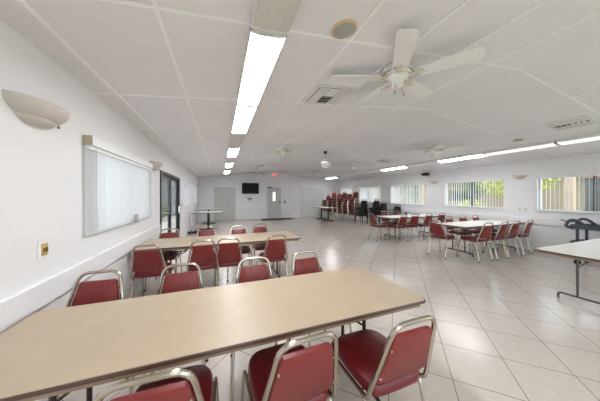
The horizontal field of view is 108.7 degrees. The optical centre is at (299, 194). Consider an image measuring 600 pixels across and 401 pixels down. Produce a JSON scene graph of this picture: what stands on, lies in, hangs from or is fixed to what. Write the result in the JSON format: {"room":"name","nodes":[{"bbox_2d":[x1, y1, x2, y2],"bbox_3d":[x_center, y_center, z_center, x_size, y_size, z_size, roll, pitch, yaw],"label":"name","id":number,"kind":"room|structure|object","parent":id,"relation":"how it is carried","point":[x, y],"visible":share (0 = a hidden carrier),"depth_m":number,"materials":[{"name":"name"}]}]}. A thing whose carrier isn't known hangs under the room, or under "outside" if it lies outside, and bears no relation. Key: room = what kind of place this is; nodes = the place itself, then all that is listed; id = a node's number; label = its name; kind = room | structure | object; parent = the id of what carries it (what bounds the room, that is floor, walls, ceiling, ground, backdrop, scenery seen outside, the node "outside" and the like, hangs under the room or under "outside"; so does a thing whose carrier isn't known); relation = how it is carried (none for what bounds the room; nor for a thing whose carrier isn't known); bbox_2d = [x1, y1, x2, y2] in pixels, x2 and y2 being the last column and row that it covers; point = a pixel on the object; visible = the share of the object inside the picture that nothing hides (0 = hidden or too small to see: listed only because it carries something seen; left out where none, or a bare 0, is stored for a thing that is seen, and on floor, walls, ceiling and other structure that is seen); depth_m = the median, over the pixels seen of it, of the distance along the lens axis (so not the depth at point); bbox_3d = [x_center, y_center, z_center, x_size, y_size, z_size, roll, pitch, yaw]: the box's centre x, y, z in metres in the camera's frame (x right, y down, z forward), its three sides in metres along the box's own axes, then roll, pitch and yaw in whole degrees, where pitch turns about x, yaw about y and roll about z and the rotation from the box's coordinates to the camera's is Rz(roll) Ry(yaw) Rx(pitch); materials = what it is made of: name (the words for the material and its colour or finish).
{"room":"event hall","nodes":[
{"label":"event hall","id":0,"kind":"room"},
{"bbox_2d":[0,19,197,333],"bbox_3d":[-2.947,0.240,4.452,0.080,2.480,16.400,0,0,-20],"label":"wall","id":1,"kind":"structure","parent":0,"point":[42,171],"depth_m":1.62,"materials":[{"name":"paint"}]},
{"bbox_2d":[2,89,69,128],"bbox_3d":[-1.716,-0.534,1.469,0.145,0.142,0.460,0,0,-20],"label":"wall sconce","id":2,"kind":"object","parent":1,"relation":"attached to","point":[37,112],"visible":1,"depth_m":1.36,"materials":[{"name":"beige paint"}]},
{"bbox_2d":[37,239,48,260],"bbox_3d":[-1.802,0.383,1.517,0.020,0.130,0.100,0,0,-20],"label":"light switch","id":3,"kind":"object","parent":1,"relation":"attached to","point":[42,246],"visible":1,"depth_m":1.50,"materials":[{"name":"white plastic"}]},
{"bbox_2d":[0,206,198,332],"bbox_3d":[-2.894,0.680,4.472,0.035,0.170,16.400,0,0,-20],"label":"trim","id":4,"kind":"structure","parent":1,"relation":"attached to","point":[19,305],"depth_m":1.61,"materials":[{"name":"white"}]},
{"bbox_2d":[36,220,197,400],"bbox_3d":[-2.904,1.435,4.468,0.012,0.090,16.400,0,0,-20],"label":"baseboard","id":5,"kind":"structure","parent":1,"relation":"attached to","point":[139,287],"depth_m":3.26,"materials":[{"name":"white"}]},
{"bbox_2d":[82,135,152,235],"bbox_3d":[-2.263,-0.079,2.855,0.087,0.938,1.910,0,0,-20],"label":"vertical blind","id":6,"kind":"object","parent":1,"relation":"attached to","point":[117,181],"visible":1,"depth_m":2.43,"materials":[{"name":"white plastic"}]},
{"bbox_2d":[149,161,162,169],"bbox_3d":[-2.674,-0.534,4.041,0.145,0.142,0.460,0,0,-20],"label":"wall sconce","id":7,"kind":"object","parent":1,"relation":"attached to","point":[156,165],"visible":0.96,"depth_m":3.94,"materials":[{"name":"beige ceramic"}]},
{"bbox_2d":[160,170,179,261],"bbox_3d":[-3.323,0.480,5.512,0.105,2.000,2.250,0,0,-20],"label":"door","id":8,"kind":"structure","parent":1,"relation":"in","point":[170,177],"depth_m":5.45,"materials":[{"name":"brown metal"}]},
{"bbox_2d":[184,182,191,205],"bbox_3d":[-4.252,-0.043,8.197,0.072,0.823,1.605,0,0,-20],"label":"vertical blind","id":9,"kind":"object","parent":1,"relation":"attached to","point":[188,186],"visible":1,"depth_m":8.09,"materials":[{"name":"white plastic"}]},
{"bbox_2d":[192,185,197,202],"bbox_3d":[-5.066,-0.043,10.386,0.072,0.823,1.682,0,0,-20],"label":"vertical blind","id":10,"kind":"object","parent":1,"relation":"attached to","point":[194,186],"visible":1,"depth_m":10.02,"materials":[{"name":"white plastic"}]},
{"bbox_2d":[198,172,336,220],"bbox_3d":[-1.592,0.006,13.785,9.270,2.948,0.150,0,0,-20],"label":"wall","id":11,"kind":"structure","parent":0,"point":[290,184],"depth_m":13.36,"materials":[{"name":"paint"}]},
{"bbox_2d":[213,186,236,220],"bbox_3d":[-4.403,0.480,12.607,1.320,2.000,0.098,0,0,-20],"label":"door","id":12,"kind":"structure","parent":11,"relation":"in","point":[224,197],"depth_m":12.64,"materials":[{"name":"white"}]},
{"bbox_2d":[199,205,298,208],"bbox_3d":[-1.563,0.723,13.705,8.970,0.085,0.020,0,0,-20],"label":"trim","id":13,"kind":"structure","parent":11,"relation":"attached to","point":[285,205],"depth_m":13.18,"materials":[{"name":"white"}]},
{"bbox_2d":[242,183,258,193],"bbox_3d":[-3.023,-0.400,13.113,1.020,0.660,0.113,0,0,-20],"label":"television","id":14,"kind":"object","parent":11,"relation":"attached to","point":[247,188],"visible":1,"depth_m":13.06,"materials":[{"name":"black plastic"}]},
{"bbox_2d":[198,215,336,220],"bbox_3d":[-1.564,1.435,13.709,8.970,0.090,0.012,0,0,-20],"label":"baseboard","id":15,"kind":"structure","parent":11,"relation":"attached to","point":[324,215],"depth_m":13.34,"materials":[{"name":"white"}]},
{"bbox_2d":[266,186,281,218],"bbox_3d":[-1.633,0.450,13.637,1.010,2.060,0.100,0,0,-20],"label":"door","id":16,"kind":"structure","parent":11,"relation":"in","point":[273,193],"depth_m":13.64,"materials":[{"name":"white metal"}]},
{"bbox_2d":[299,187,323,216],"bbox_3d":[0.808,0.460,14.546,1.820,2.040,0.098,0,0,-20],"label":"door","id":17,"kind":"structure","parent":11,"relation":"in","point":[310,198],"depth_m":14.52,"materials":[{"name":"white"}]},
{"bbox_2d":[0,0,599,181],"bbox_3d":[1.294,-1.235,6.030,9.270,0.666,16.700,0,0,-20],"label":"ceiling","id":18,"kind":"structure","parent":0,"point":[126,45],"depth_m":2.21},
{"bbox_2d":[227,145,239,156],"bbox_3d":[-1.730,-1.117,5.534,0.256,0.101,1.220,0,0,-20],"label":"ceiling light","id":19,"kind":"object","parent":18,"relation":"attached to","point":[232,152],"visible":0.85,"depth_m":5.43,"materials":[{"name":"white plastic"}]},
{"bbox_2d":[229,133,245,147],"bbox_3d":[-1.294,-1.117,4.363,0.256,0.101,1.220,0,0,-20],"label":"ceiling light","id":20,"kind":"object","parent":18,"relation":"attached to","point":[235,141],"visible":0.82,"depth_m":4.24,"materials":[{"name":"white"}]},
{"bbox_2d":[231,101,257,133],"bbox_3d":[-0.858,-1.117,3.191,0.256,0.101,1.220,0,0,-20],"label":"ceiling light","id":21,"kind":"object","parent":18,"relation":"attached to","point":[243,115],"visible":0.86,"depth_m":3.02,"materials":[{"name":"white plastic"}]},
{"bbox_2d":[236,20,286,105],"bbox_3d":[-0.422,-1.117,2.020,0.256,0.101,1.220,0,0,-20],"label":"ceiling light","id":22,"kind":"object","parent":18,"relation":"attached to","point":[262,50],"visible":0.9,"depth_m":1.77,"materials":[{"name":"white plastic"}]},
{"bbox_2d":[250,0,301,33],"bbox_3d":[0.014,-1.117,0.848,0.256,0.101,1.220,0,0,-20],"label":"ceiling light","id":23,"kind":"object","parent":18,"relation":"attached to","point":[270,16],"visible":1,"depth_m":1.29,"materials":[{"name":"white plastic"}]},
{"bbox_2d":[265,147,305,156],"bbox_3d":[-0.473,-1.155,6.057,1.301,0.315,1.257,0,0,-32],"label":"ceiling fan","id":24,"kind":"object","parent":18,"relation":"hanging from","point":[282,151],"visible":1,"depth_m":5.92,"materials":[{"name":"white plastic"}]},
{"bbox_2d":[18,0,599,175],"bbox_3d":[0.143,-1.220,5.601,6.147,0.413,16.400,0,0,-20],"label":"trim","id":25,"kind":"structure","parent":18,"relation":"attached to","point":[22,2],"depth_m":1.99,"materials":[{"name":"white metal"}]},
{"bbox_2d":[320,151,330,167],"bbox_3d":[0.847,-1.184,7.186,0.378,0.568,0.380,0,0,-20],"label":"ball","id":26,"kind":"object","parent":18,"relation":"hanging from","point":[325,162],"visible":1,"depth_m":7.06,"materials":[{"name":"white"}]},
{"bbox_2d":[302,84,356,104],"bbox_3d":[0.351,-1.245,2.702,0.499,0.073,0.500,0,0,-20],"label":"ceiling vent","id":27,"kind":"object","parent":18,"relation":"in","point":[322,93],"visible":1,"depth_m":2.65,"materials":[{"name":"grey metal"}]},
{"bbox_2d":[331,19,356,38],"bbox_3d":[0.323,-1.205,1.571,0.186,0.032,0.186,0,0,-20],"label":"ceiling speaker","id":28,"kind":"object","parent":18,"relation":"attached to","point":[343,29],"visible":1,"depth_m":1.55,"materials":[{"name":"beige"}]},
{"bbox_2d":[334,23,354,38],"bbox_3d":[0.323,-1.203,1.571,0.157,0.029,0.156,0,0,-20],"label":"grille","id":29,"kind":"object","parent":28,"relation":"attached to","point":[341,30],"depth_m":1.56,"materials":[{"name":"grey"}]},
{"bbox_2d":[93,0,599,180],"bbox_3d":[1.312,-1.201,5.980,8.970,0.574,14.782,0,0,-20],"label":"trim","id":30,"kind":"structure","parent":18,"relation":"attached to","point":[113,1],"depth_m":2.48,"materials":[{"name":"white metal"}]},
{"bbox_2d":[341,163,369,169],"bbox_3d":[2.120,-1.112,8.723,1.257,0.315,1.301,0,0,29],"label":"ceiling fan","id":31,"kind":"object","parent":18,"relation":"hanging from","point":[352,165],"visible":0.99,"depth_m":8.63,"materials":[{"name":"white plastic"}]},
{"bbox_2d":[380,165,407,170],"bbox_3d":[3.685,-1.054,8.435,0.257,0.104,1.220,0,0,-20],"label":"ceiling light","id":32,"kind":"object","parent":18,"relation":"attached to","point":[399,166],"visible":0.89,"depth_m":8.34,"materials":[{"name":"white plastic"}]},
{"bbox_2d":[330,28,485,104],"bbox_3d":[0.972,-1.155,2.198,1.301,0.315,1.257,0,0,-20],"label":"ceiling fan","id":33,"kind":"object","parent":18,"relation":"hanging from","point":[395,73],"visible":1,"depth_m":1.99,"materials":[{"name":"white plastic"}]},
{"bbox_2d":[405,159,439,167],"bbox_3d":[4.121,-1.054,7.263,0.257,0.104,1.220,0,0,-20],"label":"ceiling light","id":34,"kind":"object","parent":18,"relation":"attached to","point":[435,161],"visible":0.84,"depth_m":7.15,"materials":[{"name":"white"}]},
{"bbox_2d":[411,144,465,156],"bbox_3d":[3.348,-1.112,5.494,1.301,0.315,1.257,0,0,-26],"label":"ceiling fan","id":35,"kind":"object","parent":18,"relation":"hanging from","point":[434,149],"visible":1,"depth_m":5.33,"materials":[{"name":"white plastic"}]},
{"bbox_2d":[437,152,486,162],"bbox_3d":[4.557,-1.054,6.092,0.257,0.104,1.220,0,0,-20],"label":"ceiling light","id":36,"kind":"object","parent":18,"relation":"attached to","point":[478,154],"visible":0.87,"depth_m":5.98,"materials":[{"name":"white plastic"}]},
{"bbox_2d":[484,140,559,155],"bbox_3d":[4.993,-1.054,4.920,0.257,0.104,1.220,0,0,-20],"label":"ceiling light","id":37,"kind":"object","parent":18,"relation":"attached to","point":[551,143],"visible":0.92,"depth_m":4.78,"materials":[{"name":"white plastic"}]},
{"bbox_2d":[543,115,598,130],"bbox_3d":[4.526,-1.189,3.605,0.459,0.078,0.460,0,0,-20],"label":"ceiling vent","id":38,"kind":"object","parent":18,"relation":"in","point":[584,120],"visible":1,"depth_m":3.56,"materials":[{"name":"grey metal"}]},
{"bbox_2d":[556,132,599,144],"bbox_3d":[5.429,-1.054,3.749,0.257,0.104,1.220,0,0,-20],"label":"ceiling light","id":39,"kind":"object","parent":18,"relation":"attached to","point":[594,136],"visible":1,"depth_m":4.04,"materials":[{"name":"white plastic"}]},
{"bbox_2d":[57,216,599,400],"bbox_3d":[1.294,1.530,6.030,9.270,0.100,16.700,0,0,-20],"label":"floor","id":40,"kind":"structure","parent":0,"point":[504,332],"depth_m":2.71,"materials":[{"name":"tile"}]},
{"bbox_2d":[66,269,129,379],"bbox_3d":[-1.521,1.042,1.457,0.456,0.877,0.588,0,0,-16],"label":"banquet chair","id":41,"kind":"object","parent":40,"relation":"on","point":[88,292],"visible":0.17,"depth_m":1.67,"materials":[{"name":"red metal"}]},
{"bbox_2d":[129,244,175,297],"bbox_3d":[-1.959,1.042,2.882,0.456,0.877,0.588,0,0,-18],"label":"banquet chair","id":42,"kind":"object","parent":40,"relation":"on","point":[147,263],"visible":0.78,"depth_m":2.67,"materials":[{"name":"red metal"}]},
{"bbox_2d":[94,365,218,400],"bbox_3d":[-0.607,1.042,0.984,0.456,0.877,0.588,0,0,-19],"label":"banquet chair","id":43,"kind":"object","parent":40,"relation":"on","point":[191,383],"visible":1,"depth_m":0.76,"materials":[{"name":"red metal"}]},
{"bbox_2d":[144,228,181,291],"bbox_3d":[-2.268,1.042,3.633,0.456,0.877,0.588,0,0,-18],"label":"banquet chair","id":44,"kind":"object","parent":40,"relation":"on","point":[170,234],"visible":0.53,"depth_m":3.81,"materials":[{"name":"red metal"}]},
{"bbox_2d":[130,263,208,393],"bbox_3d":[-0.938,1.042,1.631,0.456,0.877,0.588,0,0,-21],"label":"banquet chair","id":45,"kind":"object","parent":40,"relation":"on","point":[184,281],"visible":0.28,"depth_m":1.84,"materials":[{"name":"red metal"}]},
{"bbox_2d":[186,240,218,285],"bbox_3d":[-1.411,1.042,3.139,0.456,0.877,0.588,0,0,-23],"label":"banquet chair","id":46,"kind":"object","parent":40,"relation":"on","point":[202,255],"visible":0.74,"depth_m":2.93,"materials":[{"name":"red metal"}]},
{"bbox_2d":[190,211,221,229],"bbox_3d":[-3.975,1.105,9.191,1.208,0.750,0.768,0,0,-20],"label":"pedestal table","id":47,"kind":"object","parent":40,"relation":"on","point":[205,212],"visible":0.98,"depth_m":9.17,"materials":[{"name":"laminate"}]},
{"bbox_2d":[197,226,219,280],"bbox_3d":[-1.703,1.042,3.886,0.456,0.877,0.588,0,0,-21],"label":"banquet chair","id":48,"kind":"object","parent":40,"relation":"on","point":[202,232],"visible":0.2,"depth_m":4.10,"materials":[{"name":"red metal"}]},
{"bbox_2d":[0,267,425,400],"bbox_3d":[-0.388,1.110,1.445,2.486,0.740,0.768,0,0,-20],"label":"folding table","id":49,"kind":"object","parent":40,"relation":"on","point":[51,353],"visible":0.94,"depth_m":1.23,"materials":[{"name":"beige laminate"}]},
{"bbox_2d":[131,231,300,277],"bbox_3d":[-1.252,1.110,3.652,2.446,0.740,0.768,0,0,-20],"label":"folding table","id":50,"kind":"object","parent":40,"relation":"on","point":[182,243],"visible":0.6,"depth_m":3.49,"materials":[{"name":"beige laminate"}]},
{"bbox_2d":[213,238,242,286],"bbox_3d":[-1.088,1.042,3.291,0.456,0.877,0.588,0,0,-17],"label":"banquet chair","id":51,"kind":"object","parent":40,"relation":"on","point":[228,254],"visible":0.71,"depth_m":3.07,"materials":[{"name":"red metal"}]},
{"bbox_2d":[227,225,252,281],"bbox_3d":[-1.130,1.042,4.014,0.456,0.877,0.588,0,0,-19],"label":"banquet chair","id":52,"kind":"object","parent":40,"relation":"on","point":[245,249],"visible":0.52,"depth_m":4.18,"materials":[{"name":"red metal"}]},
{"bbox_2d":[250,223,267,265],"bbox_3d":[-0.750,1.042,4.305,0.456,0.877,0.588,0,0,-22],"label":"banquet chair","id":53,"kind":"object","parent":40,"relation":"on","point":[257,247],"visible":0.44,"depth_m":4.42,"materials":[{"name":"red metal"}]},
{"bbox_2d":[231,256,288,400],"bbox_3d":[-0.358,1.042,1.826,0.456,0.877,0.588,0,0,-18],"label":"banquet chair","id":54,"kind":"object","parent":40,"relation":"on","point":[251,273],"visible":0.32,"depth_m":2.03,"materials":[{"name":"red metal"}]},
{"bbox_2d":[256,235,287,277],"bbox_3d":[-0.454,1.042,3.517,0.456,0.877,0.588,0,0,-22],"label":"banquet chair","id":55,"kind":"object","parent":40,"relation":"on","point":[275,251],"visible":0.73,"depth_m":3.31,"materials":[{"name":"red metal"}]},
{"bbox_2d":[241,331,338,400],"bbox_3d":[-0.069,1.042,1.179,0.456,0.877,0.588,0,0,-23],"label":"banquet chair","id":56,"kind":"object","parent":40,"relation":"on","point":[288,371],"visible":1,"depth_m":0.97,"materials":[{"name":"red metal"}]},
{"bbox_2d":[289,250,351,346],"bbox_3d":[0.169,1.042,2.064,0.456,0.877,0.588,0,0,-23],"label":"banquet chair","id":57,"kind":"object","parent":40,"relation":"on","point":[305,265],"visible":0.16,"depth_m":2.26,"materials":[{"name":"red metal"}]},
{"bbox_2d":[316,206,337,221],"bbox_3d":[1.472,1.105,12.818,0.768,0.750,1.848,0,0,-20],"label":"pedestal table","id":58,"kind":"object","parent":40,"relation":"on","point":[321,207],"visible":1,"depth_m":12.56,"materials":[{"name":"laminate"}]},
{"bbox_2d":[355,211,367,224],"bbox_3d":[3.144,1.008,10.940,0.600,0.924,0.495,0,0,-42],"label":"armchair","id":59,"kind":"object","parent":40,"relation":"on","point":[364,211],"visible":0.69,"depth_m":10.81,"materials":[{"name":"black plastic"}]},
{"bbox_2d":[355,209,366,221],"bbox_3d":[3.140,0.893,10.939,0.600,0.924,0.495,0,0,-42],"label":"armchair","id":60,"kind":"object","parent":59,"relation":"on","point":[363,209],"visible":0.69,"depth_m":10.78,"materials":[{"name":"black"}]},
{"bbox_3d":[3.135,0.778,10.937,0.600,0.924,0.495,0,0,-42],"label":"armchair","id":61,"kind":"object","parent":60,"relation":"on","visible":0},
{"bbox_2d":[355,199,366,216],"bbox_3d":[3.131,0.663,10.935,0.600,0.924,0.495,0,0,-42],"label":"armchair","id":62,"kind":"object","parent":61,"relation":"on","point":[363,203],"visible":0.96,"depth_m":10.97,"materials":[{"name":"black"}]},
{"bbox_2d":[368,213,389,240],"bbox_3d":[2.611,1.042,7.161,0.588,0.877,0.456,0,0,-18],"label":"banquet chair","id":63,"kind":"object","parent":40,"relation":"on","point":[372,219],"visible":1,"depth_m":7.04,"materials":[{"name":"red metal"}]},
{"bbox_2d":[338,315,436,400],"bbox_3d":[0.471,1.042,1.316,0.456,0.877,0.588,0,0,-20],"label":"banquet chair","id":64,"kind":"object","parent":40,"relation":"on","point":[382,365],"visible":0.93,"depth_m":1.13,"materials":[{"name":"red leather"}]},
{"bbox_2d":[381,211,400,237],"bbox_3d":[3.243,1.042,7.775,0.456,0.877,0.588,0,0,-18],"label":"banquet chair","id":65,"kind":"object","parent":40,"relation":"on","point":[382,214],"visible":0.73,"depth_m":7.91,"materials":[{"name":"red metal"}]},
{"bbox_2d":[385,214,407,242],"bbox_3d":[3.128,1.042,6.941,0.456,0.877,0.588,0,0,-24],"label":"banquet chair","id":66,"kind":"object","parent":40,"relation":"on","point":[403,220],"visible":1,"depth_m":6.76,"materials":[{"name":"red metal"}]},
{"bbox_2d":[376,214,438,239],"bbox_3d":[3.938,1.110,7.654,2.446,0.740,0.768,0,0,-20],"label":"folding table","id":67,"kind":"object","parent":40,"relation":"on","point":[392,217],"visible":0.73,"depth_m":7.40,"materials":[{"name":"laminate"}]},
{"bbox_2d":[397,214,419,241],"bbox_3d":[3.602,1.042,7.117,0.456,0.877,0.588,0,0,-17],"label":"banquet chair","id":68,"kind":"object","parent":40,"relation":"on","point":[414,220],"visible":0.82,"depth_m":6.91,"materials":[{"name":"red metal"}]},
{"bbox_2d":[410,213,432,239],"bbox_3d":[4.149,1.042,7.321,0.456,0.877,0.588,0,0,-22],"label":"banquet chair","id":69,"kind":"object","parent":40,"relation":"on","point":[427,219],"visible":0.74,"depth_m":7.12,"materials":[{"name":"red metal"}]},
{"bbox_2d":[423,213,445,238],"bbox_3d":[4.729,1.042,7.536,0.456,0.877,0.588,0,0,-20],"label":"banquet chair","id":70,"kind":"object","parent":40,"relation":"on","point":[441,218],"visible":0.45,"depth_m":7.31,"materials":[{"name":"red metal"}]},
{"bbox_2d":[428,220,458,258],"bbox_3d":[3.478,1.042,5.260,0.588,0.877,0.456,0,0,-26],"label":"banquet chair","id":71,"kind":"object","parent":40,"relation":"on","point":[438,231],"visible":1,"depth_m":5.16,"materials":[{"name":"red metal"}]},
{"bbox_2d":[445,216,475,252],"bbox_3d":[4.326,1.042,5.862,0.456,0.877,0.588,0,0,-22],"label":"banquet chair","id":72,"kind":"object","parent":40,"relation":"on","point":[461,232],"visible":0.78,"depth_m":5.86,"materials":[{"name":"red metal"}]},
{"bbox_2d":[459,215,488,249],"bbox_3d":[4.854,1.042,6.059,0.456,0.877,0.588,0,0,-17],"label":"banquet chair","id":73,"kind":"object","parent":40,"relation":"on","point":[473,231],"visible":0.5,"depth_m":6.05,"materials":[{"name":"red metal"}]},
{"bbox_2d":[456,223,492,262],"bbox_3d":[4.049,1.042,4.968,0.456,0.877,0.588,0,0,-16],"label":"banquet chair","id":74,"kind":"object","parent":40,"relation":"on","point":[486,231],"visible":1,"depth_m":4.79,"materials":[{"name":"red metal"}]},
{"bbox_2d":[438,220,524,257],"bbox_3d":[4.790,1.110,5.709,2.446,0.740,0.768,0,0,-20],"label":"folding table","id":75,"kind":"object","parent":40,"relation":"on","point":[462,225],"visible":0.75,"depth_m":5.54,"materials":[{"name":"laminate"}]},
{"bbox_2d":[472,215,501,248],"bbox_3d":[5.404,1.042,6.264,0.456,0.877,0.588,0,0,-21],"label":"banquet chair","id":76,"kind":"object","parent":40,"relation":"on","point":[477,217],"visible":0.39,"depth_m":6.37,"materials":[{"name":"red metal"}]},
{"bbox_2d":[471,221,508,259],"bbox_3d":[4.578,1.042,5.165,0.456,0.877,0.588,0,0,-23],"label":"banquet chair","id":77,"kind":"object","parent":40,"relation":"on","point":[502,230],"visible":0.74,"depth_m":4.97,"materials":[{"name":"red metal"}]},
{"bbox_2d":[483,220,520,257],"bbox_3d":[5.017,1.042,5.328,0.456,0.877,0.588,0,0,-20],"label":"banquet chair","id":78,"kind":"object","parent":40,"relation":"on","point":[514,228],"visible":0.69,"depth_m":5.12,"materials":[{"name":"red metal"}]},
{"bbox_2d":[497,220,532,255],"bbox_3d":[5.535,1.042,5.521,0.456,0.877,0.588,0,0,-25],"label":"banquet chair","id":79,"kind":"object","parent":40,"relation":"on","point":[527,228],"visible":0.78,"depth_m":5.32,"materials":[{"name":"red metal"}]},
{"bbox_2d":[534,238,599,303],"bbox_3d":[4.502,1.110,3.041,2.446,0.740,0.768,0,0,-20],"label":"folding table","id":80,"kind":"object","parent":40,"relation":"on","point":[588,250],"visible":1,"depth_m":2.92,"materials":[{"name":"laminate"}]},
{"bbox_2d":[560,218,599,264],"bbox_3d":[6.218,0.995,4.338,0.540,0.971,1.134,0,0,-20],"label":"utility cart","id":81,"kind":"object","parent":40,"relation":"on","point":[579,224],"visible":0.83,"depth_m":4.60,"materials":[{"name":"grey plastic"}]},
{"bbox_2d":[570,223,599,230],"bbox_3d":[6.241,0.677,4.275,0.540,0.085,1.000,0,0,-20],"label":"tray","id":82,"kind":"object","parent":81,"relation":"on","point":[593,226],"depth_m":4.50,"materials":[{"name":"grey plastic"}]},
{"bbox_2d":[337,153,599,247],"bbox_3d":[5.567,0.280,7.620,0.150,2.400,16.400,0,0,-20],"label":"wall","id":83,"kind":"structure","parent":0,"point":[522,193],"depth_m":6.06,"materials":[{"name":"paint"}]},
{"bbox_2d":[359,186,380,201],"bbox_3d":[3.836,-0.043,11.916,0.083,0.863,1.720,0,0,-20],"label":"vertical blind","id":84,"kind":"object","parent":83,"relation":"attached to","point":[364,191],"visible":0.78,"depth_m":11.94,"materials":[{"name":"white plastic"}]},
{"bbox_2d":[392,183,425,204],"bbox_3d":[4.798,-0.029,9.617,0.140,0.881,1.920,0,0,-20],"label":"window","id":85,"kind":"structure","parent":83,"relation":"in","point":[425,183],"depth_m":9.61,"materials":[{"name":"white"}]},
{"bbox_2d":[389,183,424,204],"bbox_3d":[4.704,-0.043,9.582,0.084,0.863,1.900,0,0,-20],"label":"vertical blind","id":86,"kind":"object","parent":85,"relation":"attached to","point":[419,184],"visible":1,"depth_m":9.47,"materials":[{"name":"white plastic"}]},
{"bbox_2d":[339,215,535,250],"bbox_3d":[5.491,1.435,7.592,0.012,0.090,16.400,0,0,-20],"label":"baseboard","id":87,"kind":"structure","parent":83,"relation":"attached to","point":[497,242],"depth_m":6.62,"materials":[{"name":"white"}]},
{"bbox_2d":[446,179,503,208],"bbox_3d":[5.711,-0.029,7.161,0.140,0.881,1.780,0,0,-20],"label":"window","id":88,"kind":"structure","parent":83,"relation":"in","point":[503,179],"depth_m":7.15,"materials":[{"name":"white"}]},
{"bbox_2d":[443,179,502,207],"bbox_3d":[5.618,-0.043,7.127,0.085,0.863,1.760,0,0,-20],"label":"vertical blind","id":89,"kind":"object","parent":88,"relation":"attached to","point":[489,180],"visible":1,"depth_m":7.09,"materials":[{"name":"white plastic"}]},
{"bbox_2d":[368,206,599,226],"bbox_3d":[5.481,0.680,7.588,0.035,0.170,16.400,0,0,-20],"label":"trim","id":90,"kind":"structure","parent":83,"relation":"attached to","point":[542,221],"depth_m":6.46,"materials":[{"name":"white"}]},
{"bbox_2d":[537,175,599,213],"bbox_3d":[6.587,-0.029,4.809,0.140,0.881,1.820,0,0,-20],"label":"window","id":91,"kind":"structure","parent":83,"relation":"in","point":[595,177],"depth_m":4.99,"materials":[{"name":"white"}]},
{"bbox_2d":[536,173,599,211],"bbox_3d":[6.493,-0.043,4.774,0.087,0.863,1.800,0,0,-20],"label":"vertical blind","id":92,"kind":"object","parent":91,"relation":"attached to","point":[579,175],"visible":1,"depth_m":5.14,"materials":[{"name":"white plastic"}]},
{"label":"outside","id":93,"kind":"structure","parent":0,"visible":0},
{"bbox_3d":[1.199,1.650,11.116,70.000,0.100,70.000,0,0,-20],"label":"ground","id":94,"kind":"structure","parent":93,"visible":0},
{"bbox_2d":[162,200,167,219],"bbox_3d":[-8.142,0.917,12.107,1.379,1.382,1.424,0,0,41],"label":"shrub","id":95,"kind":"object","parent":94,"relation":"on","point":[164,209],"visible":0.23,"depth_m":12.18,"materials":[{"name":"green plant"}]},
{"bbox_2d":[162,216,175,232],"bbox_3d":[-5.470,1.550,6.500,3.080,0.100,28.000,0,0,-20],"label":"patio","id":96,"kind":"structure","parent":94,"relation":"on","point":[173,218],"depth_m":11.32,"materials":[{"name":"concrete"}]},
{"bbox_2d":[162,180,184,215],"bbox_3d":[-9.250,-0.020,16.831,2.800,3.100,3.600,0,0,-20],"label":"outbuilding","id":97,"kind":"structure","parent":96,"relation":"on","point":[164,183],"depth_m":15.28,"materials":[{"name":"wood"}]},
{"bbox_2d":[396,185,425,203],"bbox_3d":[10.681,-0.612,20.000,4.039,4.445,4.000,0,0,-20],"label":"tree","id":98,"kind":"object","parent":94,"relation":"on","point":[411,185],"visible":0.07,"depth_m":19.99,"materials":[{"name":"green plant"}]},
{"bbox_2d":[352,177,582,210],"bbox_3d":[17.153,-0.050,25.588,5.000,3.300,43.000,0,0,-20],"label":"building","id":99,"kind":"structure","parent":94,"relation":"on","point":[555,191],"depth_m":16.21,"materials":[{"name":"beige paint"}]},
{"bbox_2d":[449,182,500,205],"bbox_3d":[13.191,-0.735,16.132,4.083,4.689,4.020,0,0,-20],"label":"tree","id":100,"kind":"object","parent":94,"relation":"on","point":[466,182],"visible":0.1,"depth_m":16.04,"materials":[{"name":"green plant"}]},
{"bbox_2d":[477,178,561,198],"bbox_3d":[11.630,-0.394,11.705,3.349,4.009,3.283,0,0,-20],"label":"tree","id":101,"kind":"object","parent":94,"relation":"on","point":[555,179],"visible":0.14,"depth_m":11.50,"materials":[{"name":"green plant"}]},
{"bbox_2d":[577,176,599,211],"bbox_3d":[13.644,0.050,8.065,2.400,3.100,3.500,0,0,-20],"label":"garden shed","id":102,"kind":"object","parent":94,"relation":"on","point":[586,177],"visible":0.25,"depth_m":9.04,"materials":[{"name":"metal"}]},
{"bbox_3d":[8.074,1.570,8.339,5.050,0.060,22.000,0,0,-20],"label":"patio","id":103,"kind":"object","parent":94,"relation":"on","visible":0},
{"bbox_2d":[564,177,575,210],"bbox_3d":[7.736,0.240,6.165,0.240,2.600,0.240,0,0,-20],"label":"patio post","id":104,"kind":"object","parent":103,"relation":"on","point":[569,182],"visible":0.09,"depth_m":6.10,"materials":[{"name":"beige paint"}]},
{"bbox_3d":[3.710,0.893,10.786,0.601,0.924,0.495,0,0,-39],"label":"armchair","id":105,"kind":"object","parent":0,"visible":0},
{"bbox_2d":[367,205,379,214],"bbox_3d":[3.705,0.778,10.784,0.600,0.924,0.495,0,0,-39],"label":"armchair","id":106,"kind":"object","parent":105,"relation":"on","point":[379,205],"visible":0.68,"depth_m":10.73,"materials":[{"name":"black"}]},
{"bbox_2d":[367,199,379,214],"bbox_3d":[3.700,0.663,10.782,0.600,0.924,0.495,0,0,-39],"label":"armchair","id":107,"kind":"object","parent":106,"relation":"on","point":[375,203],"visible":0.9,"depth_m":10.82,"materials":[{"name":"black"}]},
{"bbox_3d":[3.855,0.893,10.253,0.601,0.924,0.495,0,0,-39],"label":"armchair","id":108,"kind":"object","parent":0,"visible":0},
{"bbox_2d":[374,202,386,221],"bbox_3d":[3.850,0.778,10.251,0.600,0.924,0.495,0,0,-39],"label":"armchair","id":109,"kind":"object","parent":108,"relation":"on","point":[383,206],"visible":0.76,"depth_m":10.31,"materials":[{"name":"black"}]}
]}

